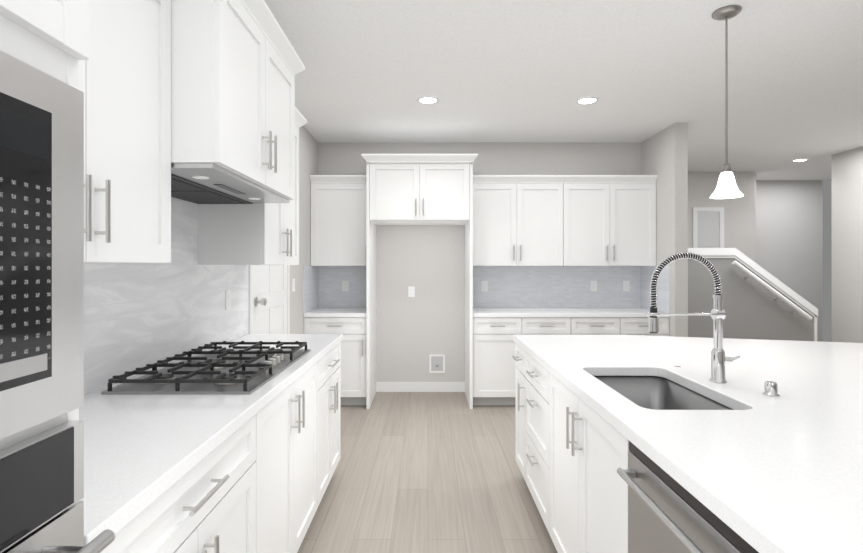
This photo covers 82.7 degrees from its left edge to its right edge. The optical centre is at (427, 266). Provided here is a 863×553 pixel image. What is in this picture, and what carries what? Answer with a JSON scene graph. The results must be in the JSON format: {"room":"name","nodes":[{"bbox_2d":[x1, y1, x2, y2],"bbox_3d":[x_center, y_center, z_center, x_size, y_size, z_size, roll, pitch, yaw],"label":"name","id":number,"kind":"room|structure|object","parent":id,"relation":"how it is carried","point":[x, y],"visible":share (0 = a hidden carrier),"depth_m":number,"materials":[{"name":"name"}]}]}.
{"room":"kitchen","nodes":[
{"label":"kitchen","id":0,"kind":"room"},
{"bbox_2d":[290,126,317,333],"bbox_3d":[-1.275,0.000,1.965,0.150,2.720,7.070,0,0,0],"label":"wall","id":1,"kind":"structure","parent":0,"point":[308,146],"depth_m":4.69,"materials":[{"name":"paint"}]},
{"bbox_2d":[79,0,170,262],"bbox_3d":[-1.002,-0.493,1.215,0.392,0.963,0.809,0,0,0],"label":"upper cabinet","id":2,"kind":"object","parent":1,"relation":"attached to","point":[125,78],"visible":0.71,"depth_m":1.40,"materials":[{"name":"white wood"}]},
{"bbox_2d":[84,197,248,394],"bbox_3d":[-1.196,0.049,2.033,0.008,0.790,2.445,0,0,0],"label":"backsplash","id":3,"kind":"structure","parent":1,"relation":"attached to","point":[138,315],"depth_m":2.19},
{"bbox_2d":[225,290,230,309],"bbox_3d":[-1.188,0.196,2.915,0.008,0.115,0.070,0,0,0],"label":"electrical outlet","id":4,"kind":"object","parent":3,"relation":"attached to","point":[227,299],"visible":1,"depth_m":2.90,"materials":[{"name":"white plastic"}]},
{"bbox_2d":[171,0,304,199],"bbox_3d":[-0.923,-0.701,2.080,0.550,0.709,1.003,0,0,0],"label":"upper cabinet","id":5,"kind":"object","parent":1,"relation":"attached to","point":[237,66],"visible":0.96,"depth_m":1.77,"materials":[{"name":"white wood"}]},
{"bbox_2d":[171,163,289,203],"bbox_3d":[-0.952,-0.333,2.080,0.476,0.024,0.904,0,0,0],"label":"hood insert","id":6,"kind":"object","parent":5,"relation":"attached to","point":[204,183],"visible":0.65,"depth_m":2.02,"materials":[{"name":"silver metal"}]},
{"bbox_2d":[198,107,306,264],"bbox_3d":[-1.002,-0.493,2.904,0.392,0.963,0.726,0,0,0],"label":"upper cabinet","id":7,"kind":"object","parent":1,"relation":"attached to","point":[252,234],"visible":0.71,"depth_m":2.54,"materials":[{"name":"white wood"}]},
{"bbox_2d":[249,265,289,333],"bbox_3d":[-1.158,0.320,3.725,0.083,2.080,0.930,0,0,0],"label":"pantry door","id":8,"kind":"structure","parent":1,"relation":"in","point":[269,299],"depth_m":3.68,"materials":[{"name":"white wood"}]},
{"bbox_2d":[292,278,294,291],"bbox_3d":[-1.196,0.160,4.360,0.008,0.115,0.075,0,0,0],"label":"outlet","id":9,"kind":"object","parent":1,"relation":"attached to","point":[293,284],"visible":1,"depth_m":4.35,"materials":[{"name":"white plastic"}]},
{"bbox_2d":[297,392,557,552],"bbox_3d":[2.350,1.410,3.100,7.700,0.100,9.800,0,0,0],"label":"floor","id":10,"kind":"structure","parent":0,"point":[427,472],"depth_m":3.05,"materials":[{"name":"brown wood"}]},
{"bbox_2d":[0,0,114,552],"bbox_3d":[-0.837,0.158,0.404,0.722,2.405,0.808,0,0,0],"label":"tall cabinet","id":11,"kind":"object","parent":10,"relation":"on","point":[44,47],"visible":1,"depth_m":0.70,"materials":[{"name":"white wood"}]},
{"bbox_2d":[100,415,255,552],"bbox_3d":[-0.868,0.923,1.225,0.661,0.874,0.829,0,0,0],"label":"base cabinet","id":12,"kind":"object","parent":10,"relation":"on","point":[206,504],"visible":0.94,"depth_m":1.28,"materials":[{"name":"white wood"}]},
{"bbox_2d":[255,362,317,552],"bbox_3d":[-0.868,0.923,2.100,0.660,0.874,0.919,0,0,0],"label":"base cabinet","id":13,"kind":"object","parent":10,"relation":"on","point":[286,460],"visible":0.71,"depth_m":2.04,"materials":[{"name":"white wood"}]},
{"bbox_2d":[79,334,342,544],"bbox_3d":[-0.881,0.465,2.034,0.633,0.040,2.443,0,0,0],"label":"countertop","id":14,"kind":"structure","parent":13,"relation":"on","point":[142,453],"depth_m":1.31,"materials":[{"name":"white stone"}]},
{"bbox_2d":[101,341,310,394],"bbox_3d":[-0.880,0.417,2.150,0.520,0.055,0.880,0,0,0],"label":"gas cooktop","id":15,"kind":"object","parent":14,"relation":"in","point":[236,370],"visible":1,"depth_m":1.95,"materials":[{"name":"grey metal"}]},
{"bbox_2d":[318,342,340,505],"bbox_3d":[-0.868,0.923,2.893,0.661,0.874,0.664,0,0,0],"label":"base cabinet","id":16,"kind":"object","parent":10,"relation":"on","point":[329,410],"visible":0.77,"depth_m":2.83,"materials":[{"name":"white wood"}]},
{"bbox_2d":[304,317,365,404],"bbox_3d":[-0.895,0.923,5.019,0.605,0.874,0.658,0,0,0],"label":"base cabinet","id":17,"kind":"object","parent":10,"relation":"on","point":[352,330],"visible":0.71,"depth_m":4.74,"materials":[{"name":"white wood"}]},
{"bbox_2d":[304,308,669,316],"bbox_3d":[0.565,0.465,5.033,3.526,0.040,0.630,0,0,0],"label":"countertop","id":18,"kind":"structure","parent":17,"relation":"on","point":[512,312],"depth_m":4.79,"materials":[{"name":"white stone"}]},
{"bbox_2d":[361,154,477,408],"bbox_3d":[-0.080,0.145,4.987,1.103,2.430,0.722,0,0,0],"label":"cabinet","id":19,"kind":"object","parent":10,"relation":"on","point":[419,189],"depth_m":4.70,"materials":[{"name":"white wood"}]},
{"bbox_2d":[473,317,521,404],"bbox_3d":[0.669,0.923,5.019,0.473,0.874,0.658,0,0,0],"label":"base cabinet","id":20,"kind":"object","parent":10,"relation":"on","point":[494,366],"visible":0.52,"depth_m":4.74,"materials":[{"name":"white wood"}]},
{"bbox_2d":[512,343,525,479],"bbox_3d":[0.861,0.923,3.033,0.658,0.874,0.324,0,0,0],"label":"base cabinet","id":21,"kind":"object","parent":10,"relation":"on","point":[520,377],"visible":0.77,"depth_m":3.03,"materials":[{"name":"white wood"}]},
{"bbox_2d":[525,351,548,532],"bbox_3d":[0.861,0.923,2.590,0.658,0.874,0.559,0,0,0],"label":"base cabinet","id":22,"kind":"object","parent":10,"relation":"on","point":[537,427],"visible":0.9,"depth_m":2.56,"materials":[{"name":"white wood"}]},
{"bbox_2d":[521,317,570,334],"bbox_3d":[1.143,0.923,5.019,0.473,0.874,0.658,0,0,0],"label":"base cabinet","id":23,"kind":"object","parent":10,"relation":"on","point":[546,325],"visible":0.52,"depth_m":4.73,"materials":[{"name":"white wood"}]},
{"bbox_2d":[549,372,628,552],"bbox_3d":[0.861,0.923,1.853,0.658,0.874,0.914,0,0,0],"label":"base cabinet","id":24,"kind":"object","parent":10,"relation":"on","point":[588,484],"visible":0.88,"depth_m":1.80,"materials":[{"name":"white wood"}]},
{"bbox_2d":[570,317,619,334],"bbox_3d":[1.617,0.923,5.019,0.473,0.874,0.658,0,0,0],"label":"drawer","id":25,"kind":"object","parent":10,"relation":"on","point":[595,325],"visible":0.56,"depth_m":4.73,"materials":[{"name":"white wood"}]},
{"bbox_2d":[619,317,668,335],"bbox_3d":[2.091,0.923,5.019,0.473,0.874,0.658,0,0,0],"label":"drawer","id":26,"kind":"object","parent":10,"relation":"on","point":[633,325],"visible":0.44,"depth_m":4.73,"materials":[{"name":"white wood"}]},
{"bbox_2d":[617,441,758,552],"bbox_3d":[0.842,0.924,1.090,0.636,0.871,0.603,0,0,0],"label":"dishwasher","id":27,"kind":"object","parent":10,"relation":"on","point":[667,513],"visible":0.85,"depth_m":1.16,"materials":[{"name":"silver metal"}]},
{"bbox_3d":[1.906,0.923,1.297,1.429,0.874,3.795,0,0,0],"label":"kitchen island","id":28,"kind":"object","parent":10,"relation":"on","visible":0},
{"bbox_2d":[513,335,862,552],"bbox_3d":[1.780,0.465,1.298,2.440,0.040,3.855,0,0,0],"label":"island countertop","id":29,"kind":"structure","parent":28,"relation":"on","point":[756,470],"depth_m":1.38,"materials":[{"name":"white stone"}]},
{"bbox_2d":[594,376,732,409],"bbox_3d":[0.855,0.593,1.855,0.412,0.215,0.702,0,0,0],"label":"undermount sink","id":30,"kind":"object","parent":29,"relation":"in","point":[655,392],"visible":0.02,"depth_m":2.17,"materials":[{"name":"silver metal"}]},
{"bbox_2d":[647,252,740,383],"bbox_3d":[1.027,0.194,1.900,0.351,0.503,0.060,0,0,0],"label":"pull-down faucet","id":31,"kind":"object","parent":29,"relation":"on","point":[719,359],"visible":1,"depth_m":1.89,"materials":[{"name":"silver metal"}]},
{"bbox_2d":[762,381,779,396],"bbox_3d":[1.190,0.422,1.700,0.052,0.045,0.051,0,0,0],"label":"button","id":32,"kind":"object","parent":29,"relation":"on","point":[770,388],"visible":1,"depth_m":1.69,"materials":[{"name":"silver metal"}]},
{"bbox_2d":[318,142,641,381],"bbox_3d":[0.625,0.000,5.425,3.650,2.720,0.150,0,0,0],"label":"wall","id":33,"kind":"structure","parent":0,"point":[428,263],"depth_m":5.35,"materials":[{"name":"paint"}]},
{"bbox_2d":[310,175,365,265],"bbox_3d":[-0.895,-0.471,5.152,0.605,0.918,0.392,0,0,0],"label":"upper cabinet","id":34,"kind":"object","parent":33,"relation":"attached to","point":[338,220],"visible":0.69,"depth_m":5.01,"materials":[{"name":"white wood"}]},
{"bbox_2d":[408,286,414,296],"bbox_3d":[-0.180,0.270,5.346,0.070,0.115,0.008,0,0,0],"label":"outlet","id":35,"kind":"object","parent":33,"relation":"attached to","point":[411,291],"visible":1,"depth_m":5.34,"materials":[{"name":"white plastic"}]},
{"bbox_2d":[377,382,464,391],"bbox_3d":[-0.080,1.308,5.342,0.960,0.105,0.013,0,0,0],"label":"baseboard","id":36,"kind":"structure","parent":33,"relation":"attached to","point":[420,386],"depth_m":5.33,"materials":[{"name":"white wood"}]},
{"bbox_2d":[429,354,444,372],"bbox_3d":[0.100,1.055,5.335,0.170,0.200,0.030,0,0,0],"label":"outlet box","id":37,"kind":"object","parent":33,"relation":"attached to","point":[436,363],"visible":1,"depth_m":5.35,"materials":[{"name":"white plastic"}]},
{"bbox_2d":[303,266,669,312],"bbox_3d":[0.565,0.216,5.034,3.529,0.456,0.632,0,0,0],"label":"backsplash","id":38,"kind":"structure","parent":33,"relation":"attached to","point":[538,286],"depth_m":5.34,"materials":[{"name":"tile"}]},
{"bbox_2d":[342,281,348,290],"bbox_3d":[-0.900,0.207,5.338,0.070,0.115,0.008,0,0,0],"label":"electrical outlet","id":39,"kind":"object","parent":38,"relation":"attached to","point":[345,285],"visible":1,"depth_m":5.33,"materials":[{"name":"white plastic"}]},
{"bbox_2d":[481,281,487,290],"bbox_3d":[0.616,0.207,5.338,0.070,0.115,0.008,0,0,0],"label":"electrical outlet","id":40,"kind":"object","parent":38,"relation":"attached to","point":[484,285],"visible":1,"depth_m":5.33,"materials":[{"name":"white plastic"}]},
{"bbox_2d":[590,281,596,290],"bbox_3d":[1.805,0.207,5.338,0.070,0.115,0.008,0,0,0],"label":"electrical outlet","id":41,"kind":"object","parent":38,"relation":"attached to","point":[593,285],"visible":1,"depth_m":5.33,"materials":[{"name":"white plastic"}]},
{"bbox_2d":[623,281,629,290],"bbox_3d":[2.160,0.207,5.338,0.070,0.115,0.008,0,0,0],"label":"electrical outlet","id":42,"kind":"object","parent":38,"relation":"attached to","point":[626,285],"visible":1,"depth_m":5.33,"materials":[{"name":"white plastic"}]},
{"bbox_2d":[473,175,563,265],"bbox_3d":[0.906,-0.471,5.152,0.947,0.918,0.392,0,0,0],"label":"upper cabinet","id":43,"kind":"object","parent":33,"relation":"attached to","point":[517,220],"visible":1,"depth_m":5.01,"materials":[{"name":"white wood"}]},
{"bbox_2d":[563,175,657,265],"bbox_3d":[1.854,-0.471,5.152,0.947,0.918,0.392,0,0,0],"label":"upper cabinet","id":44,"kind":"object","parent":33,"relation":"attached to","point":[609,220],"visible":0.96,"depth_m":5.01,"materials":[{"name":"white wood"}]},
{"bbox_2d":[264,0,862,179],"bbox_3d":[2.350,-1.410,3.100,7.700,0.100,9.800,0,0,0],"label":"ceiling","id":45,"kind":"structure","parent":0,"point":[509,70],"depth_m":3.44,"materials":[{"name":"paint"}]},
{"bbox_2d":[417,96,438,103],"bbox_3d":[0.000,-1.356,3.990,0.184,0.008,0.184,0,0,0],"label":"recessed light","id":46,"kind":"object","parent":45,"relation":"in","point":[427,100],"visible":1,"depth_m":3.98,"materials":[{"name":"white plastic"}]},
{"bbox_2d":[575,97,598,104],"bbox_3d":[1.300,-1.356,4.000,0.184,0.008,0.184,0,0,0],"label":"recessed light","id":47,"kind":"object","parent":45,"relation":"in","point":[586,100],"visible":1,"depth_m":3.99,"materials":[{"name":"white plastic"}]},
{"bbox_2d":[710,5,743,198],"bbox_3d":[1.590,-0.866,2.610,0.156,0.986,0.156,0,0,0],"label":"pendant light","id":48,"kind":"object","parent":45,"relation":"hanging from","point":[726,187],"visible":1,"depth_m":2.60,"materials":[{"name":"white glass"}]},
{"bbox_2d":[791,158,808,161],"bbox_3d":[4.730,-1.356,6.230,0.184,0.008,0.184,0,0,0],"label":"recessed light","id":49,"kind":"object","parent":45,"relation":"in","point":[799,160],"visible":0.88,"depth_m":6.24,"materials":[{"name":"white plastic"}]},
{"bbox_2d":[642,123,687,336],"bbox_3d":[2.390,0.000,4.975,0.120,2.720,0.710,0,0,0],"label":"wall","id":50,"kind":"structure","parent":0,"point":[664,154],"depth_m":4.65,"materials":[{"name":"paint"}]},
{"bbox_2d":[688,172,763,268],"bbox_3d":[3.620,0.000,7.075,2.340,2.720,0.150,0,0,0],"label":"wall","id":51,"kind":"structure","parent":0,"point":[744,215],"depth_m":7.00,"materials":[{"name":"paint"}]},
{"bbox_2d":[693,207,723,247],"bbox_3d":[4.000,-0.290,6.984,0.460,1.120,0.030,0,0,0],"label":"window","id":52,"kind":"structure","parent":51,"relation":"in","point":[708,227],"depth_m":6.99,"materials":[{"name":"white"}]},
{"bbox_2d":[688,258,813,340],"bbox_3d":[3.493,0.614,5.660,1.835,1.492,0.120,0,0,0],"label":"wall","id":53,"kind":"structure","parent":0,"point":[753,309],"depth_m":5.60,"materials":[{"name":"paint"}]},
{"bbox_2d":[688,248,817,340],"bbox_3d":[3.507,0.572,5.660,1.865,1.577,0.170,0,0,0],"label":"trim","id":54,"kind":"structure","parent":53,"relation":"on","point":[774,282],"depth_m":5.58,"materials":[{"name":"white wood"}]},
{"bbox_2d":[732,260,811,319],"bbox_3d":[3.880,0.265,5.549,0.891,0.679,0.100,0,0,0],"label":"handrail","id":55,"kind":"object","parent":53,"relation":"attached to","point":[769,288],"depth_m":5.50,"materials":[{"name":"white wood"}]},
{"bbox_2d":[764,180,822,341],"bbox_3d":[5.435,0.000,7.775,1.530,2.720,0.150,0,0,0],"label":"wall","id":56,"kind":"structure","parent":0,"point":[774,228],"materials":[{"name":"paint"}]},
{"bbox_2d":[832,146,862,342],"bbox_3d":[4.975,0.000,2.175,0.150,2.720,7.550,0,0,0],"label":"wall","id":57,"kind":"structure","parent":0,"point":[847,166],"depth_m":5.72,"materials":[{"name":"paint"}]}
]}

